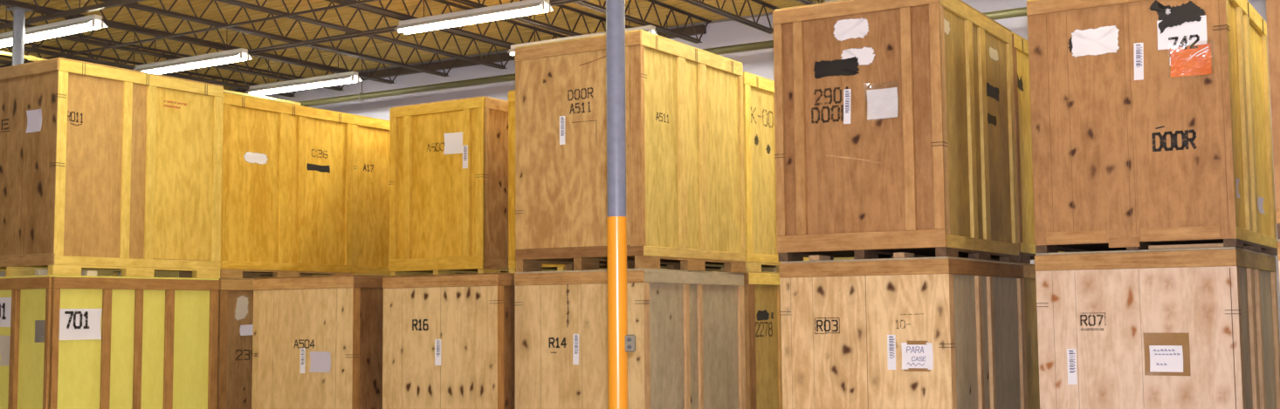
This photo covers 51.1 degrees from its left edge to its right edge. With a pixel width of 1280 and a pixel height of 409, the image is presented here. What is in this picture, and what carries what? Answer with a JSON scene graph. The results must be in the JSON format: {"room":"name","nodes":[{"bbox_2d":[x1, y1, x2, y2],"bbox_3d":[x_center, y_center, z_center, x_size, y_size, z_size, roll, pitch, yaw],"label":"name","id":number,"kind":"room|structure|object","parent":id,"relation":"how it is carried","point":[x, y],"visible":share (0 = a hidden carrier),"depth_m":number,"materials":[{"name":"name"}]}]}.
{"room":"storage warehouse","nodes":[
{"label":"storage warehouse","id":0,"kind":"room"},
{"bbox_2d":[0,271,5,277],"bbox_3d":[-20.674,0.257,18.064,0.206,6.370,26.350,-3,-6,32],"label":"wall","id":1,"kind":"structure","parent":0,"point":[2,273],"depth_m":28.78,"materials":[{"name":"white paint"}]},
{"bbox_2d":[0,0,825,89],"bbox_3d":[-3.297,-3.869,7.345,41.001,0.200,26.350,-3,-6,32],"label":"ceiling","id":2,"kind":"structure","parent":0,"point":[229,11],"depth_m":20.34,"materials":[{"name":"metal"}]},
{"bbox_2d":[0,28,13,48],"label":"strip light","id":3,"kind":"object","parent":2,"relation":"hanging from","point":[5,37],"depth_m":18.40,"materials":[{"name":"white metal"}]},
{"bbox_2d":[0,55,27,61],"bbox_3d":[-12.563,-2.532,19.050,0.118,0.388,16.330,-3,-6,32],"label":"joist","id":4,"kind":"object","parent":2,"relation":"attached to","point":[0,55],"visible":0.02,"depth_m":22.26,"materials":[{"name":"metal"}]},
{"bbox_2d":[24,13,107,42],"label":"strip light","id":5,"kind":"object","parent":2,"relation":"hanging from","point":[66,27],"depth_m":17.73,"materials":[{"name":"white metal"}]},
{"bbox_2d":[90,19,95,27],"bbox_3d":[-7.105,-2.363,17.375,0.026,0.098,0.044,-3,-6,32],"label":"socket","id":6,"kind":"object","parent":5,"relation":"attached to","point":[92,21],"depth_m":17.36,"materials":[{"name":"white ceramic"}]},
{"bbox_2d":[99,20,103,28],"bbox_3d":[-7.035,-2.354,17.485,0.026,0.098,0.044,-3,-6,32],"label":"socket","id":7,"kind":"object","parent":5,"relation":"attached to","point":[101,23],"depth_m":17.47,"materials":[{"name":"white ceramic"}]},
{"bbox_2d":[0,42,258,92],"bbox_3d":[-11.536,-2.594,18.402,0.116,0.388,16.330,-3,-6,32],"label":"joist","id":8,"kind":"object","parent":2,"relation":"attached to","point":[5,62],"visible":0.27,"depth_m":22.51,"materials":[{"name":"metal"}]},
{"bbox_2d":[0,34,301,105],"bbox_3d":[-9.797,-2.534,17.335,0.096,0.718,14.400,-3,-6,32],"label":"gas pipe","id":9,"kind":"object","parent":2,"relation":"hanging from","point":[30,58],"visible":0.33,"depth_m":22.19,"materials":[{"name":"metal"}]},
{"bbox_2d":[0,19,304,97],"bbox_3d":[-10.508,-2.656,17.755,0.116,0.388,16.330,-3,-6,32],"label":"joist","id":10,"kind":"object","parent":2,"relation":"attached to","point":[37,50],"visible":0.59,"depth_m":21.62,"materials":[{"name":"metal"}]},
{"bbox_2d":[0,0,355,90],"bbox_3d":[-9.481,-2.718,17.107,0.114,0.388,16.330,-3,-6,32],"label":"joist","id":11,"kind":"object","parent":2,"relation":"attached to","point":[84,39],"visible":0.56,"depth_m":20.58,"materials":[{"name":"metal"}]},
{"bbox_2d":[134,22,252,74],"bbox_3d":[-6.845,-2.373,20.351,2.440,0.599,0.300,-3,-6,32],"label":"strip light","id":12,"kind":"object","parent":2,"relation":"hanging from","point":[236,55],"visible":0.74,"depth_m":20.17,"materials":[{"name":"white metal"}]},
{"bbox_2d":[239,52,242,59],"bbox_3d":[-5.860,-2.188,19.634,0.026,0.098,0.044,-3,-6,32],"label":"socket","id":13,"kind":"object","parent":12,"relation":"attached to","point":[240,53],"depth_m":19.62,"materials":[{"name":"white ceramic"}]},
{"bbox_2d":[246,53,249,60],"bbox_3d":[-5.790,-2.180,19.743,0.026,0.098,0.044,-3,-6,32],"label":"socket","id":14,"kind":"object","parent":12,"relation":"attached to","point":[247,55],"depth_m":19.73,"materials":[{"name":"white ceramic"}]},
{"bbox_2d":[0,0,407,83],"bbox_3d":[-8.454,-2.780,16.460,0.114,0.388,16.330,-3,-6,32],"label":"joist","id":15,"kind":"object","parent":2,"relation":"attached to","point":[3,3],"visible":0.59,"depth_m":19.70,"materials":[{"name":"metal"}]},
{"bbox_2d":[96,0,457,76],"bbox_3d":[-7.426,-2.842,15.812,0.112,0.388,16.330,-3,-6,32],"label":"joist","id":16,"kind":"object","parent":2,"relation":"attached to","point":[133,5],"visible":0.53,"depth_m":19.34,"materials":[{"name":"metal"}]},
{"bbox_2d":[245,48,362,95],"bbox_3d":[-5.620,-2.225,22.280,2.440,0.599,0.300,-3,-6,32],"label":"strip light","id":17,"kind":"object","parent":2,"relation":"hanging from","point":[349,77],"visible":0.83,"depth_m":22.13,"materials":[{"name":"white metal"}]},
{"bbox_2d":[214,0,511,68],"bbox_3d":[-6.399,-2.904,15.164,0.116,0.388,16.330,-3,-6,32],"label":"joist","id":18,"kind":"object","parent":2,"relation":"attached to","point":[237,3],"visible":0.84,"depth_m":19.32,"materials":[{"name":"metal"}]},
{"bbox_2d":[0,0,145,29],"bbox_3d":[-5.612,-2.598,16.226,14.500,0.060,0.065,-3,-6,32],"label":"bridging angle","id":19,"kind":"object","parent":18,"relation":"attached to","point":[116,3],"visible":1,"depth_m":17.27,"materials":[{"name":"metal"}]},
{"bbox_2d":[0,0,378,68],"bbox_3d":[-4.684,-2.501,17.689,14.500,0.030,0.042,-3,-6,32],"label":"bridging angle","id":20,"kind":"object","parent":18,"relation":"attached to","point":[361,1],"visible":1,"depth_m":18.47,"materials":[{"name":"metal"}]},
{"bbox_2d":[128,0,567,69],"bbox_3d":[-3.967,-2.415,18.817,14.500,0.030,0.031,-3,-6,32],"label":"bridging angle","id":21,"kind":"object","parent":18,"relation":"attached to","point":[550,1],"visible":0.44,"depth_m":19.10,"materials":[{"name":"metal"}]},
{"bbox_2d":[332,0,567,47],"bbox_3d":[-5.372,-2.966,14.517,0.114,0.388,16.330,-3,-6,32],"label":"joist","id":22,"kind":"object","parent":2,"relation":"attached to","point":[366,6],"visible":0.54,"depth_m":18.96,"materials":[{"name":"metal"}]},
{"bbox_2d":[247,0,587,55],"bbox_3d":[-3.892,-2.406,18.936,14.500,0.030,0.042,-3,-6,32],"label":"bridging angle","id":23,"kind":"object","parent":22,"relation":"attached to","point":[568,1],"visible":0.44,"depth_m":19.17,"materials":[{"name":"metal"}]},
{"bbox_2d":[393,0,553,34],"bbox_3d":[-2.199,-2.661,17.458,2.440,0.579,0.300,-3,-6,32],"label":"strip light","id":24,"kind":"object","parent":2,"relation":"hanging from","point":[526,7],"visible":1,"depth_m":17.34,"materials":[{"name":"white metal"}]},
{"bbox_2d":[541,1,544,10],"bbox_3d":[-1.214,-2.486,16.742,0.026,0.098,0.044,-3,-6,32],"label":"socket","id":25,"kind":"object","parent":24,"relation":"attached to","point":[542,3],"depth_m":16.73,"materials":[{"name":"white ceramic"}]},
{"bbox_2d":[547,3,550,12],"bbox_3d":[-1.144,-2.478,16.852,0.026,0.098,0.044,-3,-6,32],"label":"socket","id":26,"kind":"object","parent":24,"relation":"attached to","point":[548,5],"depth_m":16.84,"materials":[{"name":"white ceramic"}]},
{"bbox_2d":[449,0,633,36],"bbox_3d":[-4.345,-3.029,13.869,0.118,0.388,16.330,-3,-6,32],"label":"joist","id":27,"kind":"object","parent":2,"relation":"attached to","point":[468,3],"visible":0.56,"depth_m":18.84,"materials":[{"name":"metal"}]},
{"bbox_2d":[507,25,605,55],"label":"strip light","id":28,"kind":"object","parent":2,"relation":"hanging from","point":[511,51],"depth_m":19.28,"materials":[{"name":"white metal"}]},
{"bbox_2d":[567,0,711,43],"bbox_3d":[-3.317,-3.091,13.222,0.116,0.388,16.330,-3,-6,32],"label":"joist","id":29,"kind":"object","parent":2,"relation":"attached to","point":[599,8],"visible":0.88,"depth_m":18.93,"materials":[{"name":"metal"}]},
{"bbox_2d":[625,20,657,34],"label":"strip light","id":30,"kind":"object","parent":2,"relation":"hanging from","point":[650,29],"depth_m":18.44,"materials":[{"name":"white metal"}]},
{"bbox_2d":[287,6,1026,106],"bbox_3d":[2.931,-2.592,18.042,30.000,0.711,0.153,-3,-6,32],"label":"pipe","id":31,"kind":"object","parent":2,"relation":"hanging from","point":[1019,11],"visible":0.17,"depth_m":21.52,"materials":[{"name":"metal"}]},
{"bbox_2d":[681,0,779,34],"bbox_3d":[-2.290,-3.153,12.574,0.112,0.388,16.330,-3,-6,32],"label":"joist","id":32,"kind":"object","parent":2,"relation":"attached to","point":[737,17],"visible":0.83,"depth_m":18.35,"materials":[{"name":"metal"}]},
{"bbox_2d":[796,0,823,5],"bbox_3d":[-1.263,-3.215,11.926,0.114,0.388,16.330,-3,-6,32],"label":"joist","id":33,"kind":"object","parent":2,"relation":"attached to","point":[805,2],"visible":0.04,"depth_m":17.31,"materials":[{"name":"metal"}]},
{"bbox_2d":[231,0,1279,342],"bbox_3d":[3.831,0.059,18.277,41.400,6.370,0.206,-3,-6,32],"label":"wall","id":34,"kind":"structure","parent":0,"point":[757,62],"depth_m":22.26,"materials":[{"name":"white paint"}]},
{"bbox_2d":[225,24,706,95],"bbox_3d":[-6.311,-2.200,24.703,17.250,0.130,0.089,-3,-6,32],"label":"trim","id":35,"kind":"structure","parent":34,"relation":"attached to","point":[689,30],"depth_m":22.63,"materials":[{"name":"metal"}]},
{"bbox_2d":[230,13,772,90],"bbox_3d":[3.748,-2.903,18.430,41.000,0.031,0.034,-3,-6,32],"label":"trim","id":36,"kind":"structure","parent":34,"relation":"attached to","point":[768,14],"depth_m":22.30,"materials":[{"name":"grey metal"}]},
{"bbox_3d":[-3.242,2.479,6.825,41.400,0.200,26.750,-3,-6,32],"label":"floor","id":37,"kind":"structure","parent":0,"visible":0},
{"bbox_2d":[5,6,33,276],"bbox_3d":[-7.987,0.358,17.033,0.280,5.779,0.280,-3,-6,32],"label":"steel column","id":38,"kind":"structure","parent":37,"relation":"on","point":[18,12],"depth_m":17.19,"materials":[{"name":"grey metal"}]},
{"bbox_2d":[0,275,219,408],"bbox_3d":[-6.125,1.949,14.979,1.556,2.238,2.172,-3,-6,32],"label":"wooden crate","id":39,"kind":"object","parent":37,"relation":"on","point":[67,342],"visible":1,"depth_m":14.29,"materials":[{"name":"yellow wood"}]},
{"bbox_2d":[0,57,223,278],"bbox_3d":[-6.135,-0.299,15.175,1.564,2.272,2.171,-3,-6,32],"label":"wooden crate","id":40,"kind":"object","parent":39,"relation":"on","point":[106,170],"visible":0.99,"depth_m":14.44,"materials":[{"name":"beige wood"}]},
{"bbox_2d":[216,278,254,408],"bbox_3d":[-4.979,2.088,16.874,1.558,2.249,2.164,-3,-6,32],"label":"wooden crate","id":41,"kind":"object","parent":37,"relation":"on","point":[236,295],"visible":0.31,"depth_m":15.82,"materials":[{"name":"brown wood"}]},
{"bbox_2d":[178,92,353,278],"bbox_3d":[-4.997,-0.126,17.055,1.561,2.193,2.164,-3,-6,32],"label":"wooden crate","id":42,"kind":"object","parent":41,"relation":"on","point":[287,169],"visible":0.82,"depth_m":16.58,"materials":[{"name":"beige wood"}]},
{"bbox_2d":[251,275,384,408],"bbox_3d":[-3.179,1.982,15.676,1.564,2.233,2.171,-3,-6,32],"label":"wooden crate","id":43,"kind":"object","parent":37,"relation":"on","point":[317,341],"visible":0.61,"depth_m":14.73,"materials":[{"name":"beige wood"}]},
{"bbox_2d":[382,273,515,408],"bbox_3d":[-1.539,1.909,14.861,1.561,2.218,2.164,-3,-6,32],"label":"wooden crate","id":44,"kind":"object","parent":37,"relation":"on","point":[449,340],"visible":0.56,"depth_m":13.91,"materials":[{"name":"beige wood"}]},
{"bbox_2d":[605,0,635,408],"bbox_3d":[-0.173,-0.502,9.774,0.280,6.169,0.280,-3,-6,32],"label":"steel column","id":45,"kind":"structure","parent":37,"relation":"on","point":[619,343],"depth_m":9.67,"materials":[{"name":"metal"}]},
{"bbox_2d":[514,268,746,408],"bbox_3d":[-0.062,1.838,14.217,1.564,2.226,2.164,-3,-5,31],"label":"wooden crate","id":46,"kind":"object","parent":37,"relation":"on","point":[688,326],"visible":0.96,"depth_m":13.51,"materials":[{"name":"grey wood"}]},
{"bbox_2d":[514,29,745,273],"bbox_3d":[-0.071,-0.447,14.411,1.564,2.359,2.164,-3,-6,32],"label":"wooden crate","id":47,"kind":"object","parent":46,"relation":"on","point":[685,183],"visible":0.84,"depth_m":13.67,"materials":[{"name":"brown wood"}]},
{"bbox_2d":[743,271,782,408],"bbox_3d":[1.122,1.970,16.085,1.558,2.249,2.164,-3,-6,32],"label":"wooden crate","id":48,"kind":"object","parent":37,"relation":"on","point":[761,290],"visible":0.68,"depth_m":15.15,"materials":[{"name":"yellow wood"}]},
{"bbox_2d":[660,71,808,273],"bbox_3d":[1.103,-0.273,16.268,1.561,2.249,2.164,-3,-6,32],"label":"wooden crate","id":49,"kind":"object","parent":48,"relation":"on","point":[760,175],"visible":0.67,"depth_m":15.31,"materials":[{"name":"yellow wood"}]},
{"bbox_2d":[779,256,1027,408],"bbox_3d":[2.487,1.658,12.368,1.564,2.240,2.173,-3,-6,32],"label":"wooden crate","id":50,"kind":"object","parent":37,"relation":"on","point":[938,333],"visible":1,"depth_m":11.58,"materials":[{"name":"grey wood"}]},
{"bbox_2d":[772,0,1018,263],"bbox_3d":[2.446,-0.603,12.581,1.564,2.298,2.178,-3,-5,31],"label":"wooden crate","id":51,"kind":"object","parent":50,"relation":"on","point":[894,120],"visible":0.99,"depth_m":11.78,"materials":[{"name":"brown wood"}]},
{"bbox_2d":[1018,262,1039,408],"bbox_3d":[3.643,1.799,14.273,1.558,2.249,2.164,-3,-6,32],"label":"wooden crate","id":52,"kind":"object","parent":37,"relation":"on","point":[1029,285],"visible":0.02,"depth_m":13.34,"materials":[{"name":"brown wood"}]},
{"bbox_2d":[961,32,1063,263],"bbox_3d":[3.624,-0.463,14.457,1.561,2.287,2.164,-3,-6,32],"label":"wooden crate","id":53,"kind":"object","parent":52,"relation":"on","point":[1020,45],"visible":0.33,"depth_m":13.44,"materials":[{"name":"yellow wood"}]},
{"bbox_2d":[1034,247,1279,408],"bbox_3d":[4.543,1.563,11.569,1.564,2.262,2.179,-4,-6,33],"label":"wooden crate","id":54,"kind":"object","parent":37,"relation":"on","point":[1196,328],"visible":1,"depth_m":10.75,"materials":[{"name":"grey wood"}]},
{"bbox_2d":[1026,0,1277,255],"bbox_3d":[4.513,-0.640,11.697,1.561,2.148,2.199,-4,-6,33],"label":"wooden crate","id":55,"kind":"object","parent":54,"relation":"on","point":[1151,120],"visible":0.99,"depth_m":10.86,"materials":[{"name":"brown wood"}]},
{"bbox_2d":[1276,239,1279,287],"bbox_3d":[5.530,1.383,9.405,1.558,2.249,2.164,-3,-6,32],"label":"wooden crate","id":56,"kind":"object","parent":37,"relation":"on","point":[1278,242],"visible":1,"depth_m":8.99,"materials":[{"name":"grey wood"}]},
{"bbox_2d":[1266,0,1279,239],"bbox_3d":[5.510,-0.881,9.590,1.558,2.294,2.164,-3,-6,32],"label":"wooden crate","id":57,"kind":"object","parent":56,"relation":"on","point":[1272,6],"visible":1,"depth_m":9.08,"materials":[{"name":"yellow wood"}]},
{"bbox_3d":[-3.862,2.230,18.724,1.558,2.249,2.164,-3,-6,32],"label":"wooden crate","id":58,"kind":"object","parent":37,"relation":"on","visible":0},
{"bbox_2d":[312,114,415,276],"bbox_3d":[-3.881,0.010,18.906,1.564,2.204,2.164,-3,-6,32],"label":"wooden crate","id":59,"kind":"object","parent":58,"relation":"on","point":[371,135],"visible":0.33,"depth_m":17.95,"materials":[{"name":"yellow wood"}]},
{"bbox_3d":[-1.980,2.121,17.599,1.558,2.249,2.164,-4,-6,33],"label":"wooden crate","id":60,"kind":"object","parent":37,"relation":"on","visible":0},
{"bbox_2d":[388,96,509,275],"bbox_3d":[-2.004,-0.119,17.776,1.564,2.244,2.178,-4,-6,33],"label":"wooden crate","id":61,"kind":"object","parent":60,"relation":"on","point":[448,184],"visible":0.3,"depth_m":16.85,"materials":[{"name":"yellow wood"}]},
{"bbox_3d":[-0.366,2.035,16.717,1.558,2.249,2.164,-3,-6,32],"label":"wooden crate","id":62,"kind":"object","parent":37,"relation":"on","visible":0},
{"bbox_2d":[508,89,706,273],"bbox_3d":[-0.386,-0.231,16.903,1.558,2.296,2.164,-3,-6,32],"label":"wooden crate","id":63,"kind":"object","parent":62,"relation":"on","point":[512,262],"visible":0.08,"depth_m":16.39,"materials":[{"name":"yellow wood"}]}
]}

